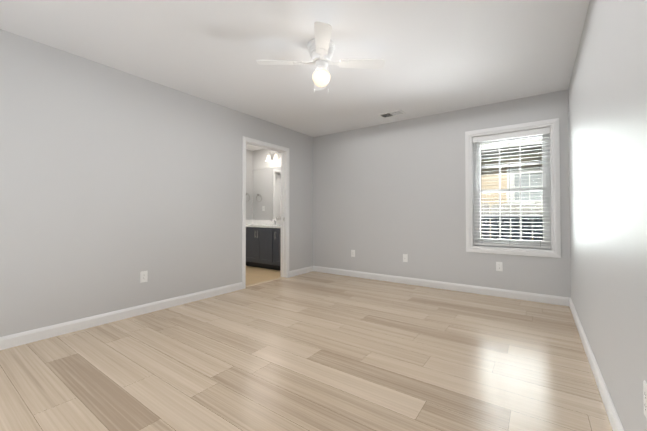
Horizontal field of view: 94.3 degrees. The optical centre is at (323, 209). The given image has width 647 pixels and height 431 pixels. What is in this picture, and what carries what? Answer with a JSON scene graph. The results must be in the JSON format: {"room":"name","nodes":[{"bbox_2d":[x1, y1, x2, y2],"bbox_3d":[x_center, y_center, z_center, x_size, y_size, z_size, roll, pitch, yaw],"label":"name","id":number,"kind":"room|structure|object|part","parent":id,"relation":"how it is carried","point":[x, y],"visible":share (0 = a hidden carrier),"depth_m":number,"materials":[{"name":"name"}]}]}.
{"room":"empty bedroom","nodes":[
{"label":"empty bedroom","id":0,"kind":"room"},
{"bbox_2d":[0,29,312,336],"bbox_3d":[-1.534,-0.139,3.682,0.120,2.440,5.020,-1,-1,35],"label":"wall","id":1,"kind":"structure","parent":0,"point":[114,182],"depth_m":2.88,"materials":[{"name":"grey paint"}]},
{"bbox_2d":[0,282,241,349],"bbox_3d":[-1.984,1.022,2.917,0.013,0.096,2.981,-1,-1,35],"label":"baseboard","id":2,"kind":"structure","parent":1,"relation":"attached to","point":[18,339],"depth_m":2.81,"materials":[{"name":"white wood"}]},
{"bbox_2d":[140,271,147,282],"bbox_3d":[-1.857,0.691,3.105,0.008,0.114,0.070,-1,-1,35],"label":"electrical outlet","id":3,"kind":"object","parent":1,"relation":"attached to","point":[143,276],"visible":1,"depth_m":3.10,"materials":[{"name":"plastic"}]},
{"bbox_2d":[242,136,288,288],"bbox_3d":[-0.896,0.039,4.575,0.155,2.112,0.956,-1,-1,35],"label":"door frame","id":4,"kind":"structure","parent":1,"relation":"attached to","point":[284,268],"depth_m":4.88,"materials":[{"name":"white wood"}]},
{"bbox_2d":[289,266,311,276],"bbox_3d":[-0.384,1.056,5.164,0.013,0.096,0.621,-1,-1,35],"label":"baseboard","id":5,"kind":"structure","parent":1,"relation":"attached to","point":[307,269],"depth_m":5.14,"materials":[{"name":"white wood"}]},
{"bbox_2d":[246,149,252,219],"bbox_3d":[-2.145,-0.104,5.945,0.120,2.440,1.800,-1,-1,35],"label":"wall","id":6,"kind":"structure","parent":0,"point":[249,164],"depth_m":6.58,"materials":[{"name":"grey paint"}]},
{"bbox_2d":[252,149,280,219],"bbox_3d":[-0.900,-0.099,6.237,1.810,2.440,0.120,-1,-1,35],"label":"wall","id":7,"kind":"structure","parent":0,"point":[259,159],"depth_m":6.48,"materials":[{"name":"grey paint"}]},
{"bbox_2d":[253,166,280,219],"bbox_3d":[-0.888,-0.344,6.153,1.630,1.094,0.006,-1,-1,35],"label":"mirror","id":8,"kind":"object","parent":7,"relation":"attached to","point":[266,193],"visible":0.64,"depth_m":6.37,"materials":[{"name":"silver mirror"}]},
{"bbox_2d":[266,152,280,161],"bbox_3d":[-0.996,-1.087,6.091,0.380,0.194,0.252,-1,-1,35],"label":"sconce","id":9,"kind":"object","parent":7,"relation":"attached to","point":[275,156],"visible":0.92,"depth_m":6.06,"materials":[{"name":"white glass"}]},
{"bbox_2d":[0,0,589,150],"bbox_3d":[-1.265,-1.411,3.510,6.940,0.100,5.020,-1,-1,35],"label":"ceiling","id":10,"kind":"structure","parent":0,"point":[440,56],"depth_m":2.54,"materials":[{"name":"paint"}]},
{"bbox_2d":[256,21,385,92],"bbox_3d":[-0.018,-1.175,2.509,0.810,0.403,0.810,-1,-1,43],"label":"ceiling fan","id":11,"kind":"object","parent":10,"relation":"hanging from","point":[321,46],"visible":1,"depth_m":2.46,"materials":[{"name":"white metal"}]},
{"bbox_3d":[-0.018,-1.099,2.508,0.156,0.147,0.156,-1,-1,35],"label":"globe","id":12,"kind":"part","parent":11,"relation":"part of","materials":[{"name":"white glass"}]},
{"bbox_2d":[378,110,405,117],"bbox_3d":[0.962,-1.346,4.219,0.345,0.010,0.195,-1,-1,35],"label":"ceiling vent","id":13,"kind":"object","parent":10,"relation":"in","point":[392,113],"visible":1,"depth_m":4.20,"materials":[{"name":"plastic"}]},
{"bbox_2d":[0,266,612,430],"bbox_3d":[-1.265,1.108,3.471,6.940,0.060,5.020,-1,-1,35],"label":"floor","id":14,"kind":"structure","parent":0,"point":[315,351],"depth_m":2.02,"materials":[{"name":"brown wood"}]},
{"bbox_2d":[246,218,280,270],"bbox_3d":[-1.061,0.626,5.896,1.684,0.979,0.600,-1,-1,35],"label":"bathroom vanity","id":15,"kind":"object","parent":14,"relation":"on","point":[263,243],"visible":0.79,"depth_m":5.67,"materials":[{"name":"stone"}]},
{"bbox_2d":[246,277,284,286],"bbox_3d":[-0.896,1.091,4.559,0.070,0.008,0.832,-1,-1,35],"label":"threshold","id":16,"kind":"structure","parent":14,"relation":"on","point":[264,281],"depth_m":4.56,"materials":[{"name":"brown wood"}]},
{"bbox_2d":[313,89,570,297],"bbox_3d":[1.383,-0.127,4.453,3.740,2.440,0.160,-1,-1,35],"label":"wall","id":17,"kind":"structure","parent":0,"point":[386,196],"depth_m":4.35,"materials":[{"name":"grey paint"}]},
{"bbox_2d":[403,254,407,261],"bbox_3d":[1.212,0.715,4.455,0.070,0.114,0.014,-1,-1,35],"label":"outlet","id":18,"kind":"object","parent":17,"relation":"attached to","point":[405,257],"visible":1,"depth_m":4.45,"materials":[{"name":"plastic"}]},
{"bbox_2d":[312,266,567,305],"bbox_3d":[1.273,1.045,4.408,3.590,0.096,0.013,-1,-1,35],"label":"baseboard","id":19,"kind":"structure","parent":17,"relation":"attached to","point":[558,300],"depth_m":4.04,"materials":[{"name":"white wood"}]},
{"bbox_2d":[496,262,502,270],"bbox_3d":[2.199,0.708,3.756,0.070,0.114,0.008,-1,-1,35],"label":"electrical outlet","id":20,"kind":"object","parent":17,"relation":"attached to","point":[499,266],"visible":1,"depth_m":3.75,"materials":[{"name":"plastic"}]},
{"bbox_2d":[465,118,560,257],"bbox_3d":[2.335,-0.247,3.765,0.986,1.594,0.180,-1,-1,35],"label":"window","id":21,"kind":"structure","parent":17,"relation":"in","point":[552,190],"depth_m":3.70,"materials":[{"name":"white plastic"}]},
{"bbox_3d":[2.356,-0.252,3.794,0.664,1.262,0.032,-1,-1,35],"label":"glass","id":22,"kind":"part","parent":21,"relation":"part of","materials":[{"name":"glass"}]},
{"bbox_2d":[473,127,550,247],"bbox_3d":[2.313,-0.255,3.735,0.812,1.406,0.062,-1,-1,35],"label":"window blinds","id":23,"kind":"object","parent":21,"relation":"attached to","point":[525,133],"visible":1,"depth_m":3.70,"materials":[{"name":"white plastic"}]},
{"bbox_2d":[477,140,477,186],"bbox_3d":[2.008,-0.605,3.913,0.009,0.620,0.013,-1,-1,35],"label":"blind wand","id":24,"kind":"object","parent":23,"relation":"hanging from","point":[477,163],"visible":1,"depth_m":3.91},
{"bbox_2d":[481,177,482,242],"bbox_3d":[2.050,-0.236,3.893,0.002,1.349,0.002,-1,-1,35],"label":"blind cord","id":25,"kind":"object","parent":23,"relation":"hanging from","point":[481,177],"depth_m":3.89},
{"bbox_2d":[509,167,509,225],"bbox_3d":[2.300,-0.239,3.715,0.002,1.349,0.002,-1,-1,35],"label":"blind cord","id":26,"kind":"object","parent":23,"relation":"hanging from","point":[509,191],"depth_m":3.74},
{"bbox_2d":[539,146,540,246],"bbox_3d":[2.550,-0.241,3.537,0.002,1.349,0.002,-1,-1,35],"label":"blind cord","id":27,"kind":"object","parent":23,"relation":"hanging from","point":[539,146],"depth_m":3.54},
{"bbox_3d":[2.361,-0.247,3.802,0.820,1.428,0.080,-1,-1,35],"label":"frame","id":28,"kind":"part","parent":21,"relation":"part of","materials":[{"name":"white plastic"}]},
{"bbox_2d":[568,0,646,430],"bbox_3d":[1.435,-0.173,1.403,0.120,2.440,4.750,-1,-1,35],"label":"wall","id":29,"kind":"structure","parent":0,"point":[607,107],"depth_m":1.44,"materials":[{"name":"grey paint"}]},
{"bbox_2d":[568,297,623,430],"bbox_3d":[1.415,1.000,1.473,0.013,0.096,4.630,-1,-1,35],"label":"baseboard","id":30,"kind":"structure","parent":29,"relation":"attached to","point":[616,425],"depth_m":1.76,"materials":[{"name":"white wood"}]},
{"bbox_2d":[643,380,646,418],"bbox_3d":[1.078,0.640,1.000,0.008,0.114,0.070,-1,-1,35],"label":"electrical outlet","id":31,"kind":"object","parent":29,"relation":"attached to","point":[645,395],"visible":1,"depth_m":1.01,"materials":[{"name":"plastic"}]},
{"label":"outside","id":32,"kind":"structure","parent":0,"visible":0},
{"bbox_3d":[3.739,1.614,5.787,22.000,0.100,4.790,-1,-1,35],"label":"ground","id":33,"kind":"structure","parent":32,"visible":0},
{"bbox_2d":[480,154,541,239],"bbox_3d":[5.450,0.115,6.489,20.000,2.920,0.300,-1,-1,35],"label":"siding","id":34,"kind":"object","parent":33,"relation":"on","point":[493,196],"depth_m":7.23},
{"bbox_2d":[480,144,541,155],"bbox_3d":[5.241,-1.380,6.219,20.000,0.060,0.420,-1,-1,35],"label":"soffit","id":35,"kind":"structure","parent":34,"relation":"attached to","point":[512,150],"depth_m":6.77,"materials":[{"name":"white"}]},
{"bbox_2d":[480,137,542,237],"bbox_3d":[5.233,-0.470,6.192,20.000,2.180,0.450,-1,-1,35],"label":"trim","id":36,"kind":"structure","parent":34,"relation":"attached to","point":[512,180],"depth_m":6.89,"materials":[{"name":"white wood"}]},
{"bbox_2d":[514,173,542,230],"bbox_3d":[4.819,-0.176,6.754,0.970,1.410,0.005,-1,-1,35],"label":"glass","id":37,"kind":"object","parent":36,"relation":"attached to","point":[535,176],"depth_m":6.83,"materials":[{"name":"clear glass"}]},
{"bbox_2d":[481,202,542,240],"bbox_3d":[4.035,0.706,4.821,9.618,1.687,0.056,-1,-1,35],"label":"fence","id":38,"kind":"object","parent":33,"relation":"on","point":[507,228],"depth_m":5.29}
]}

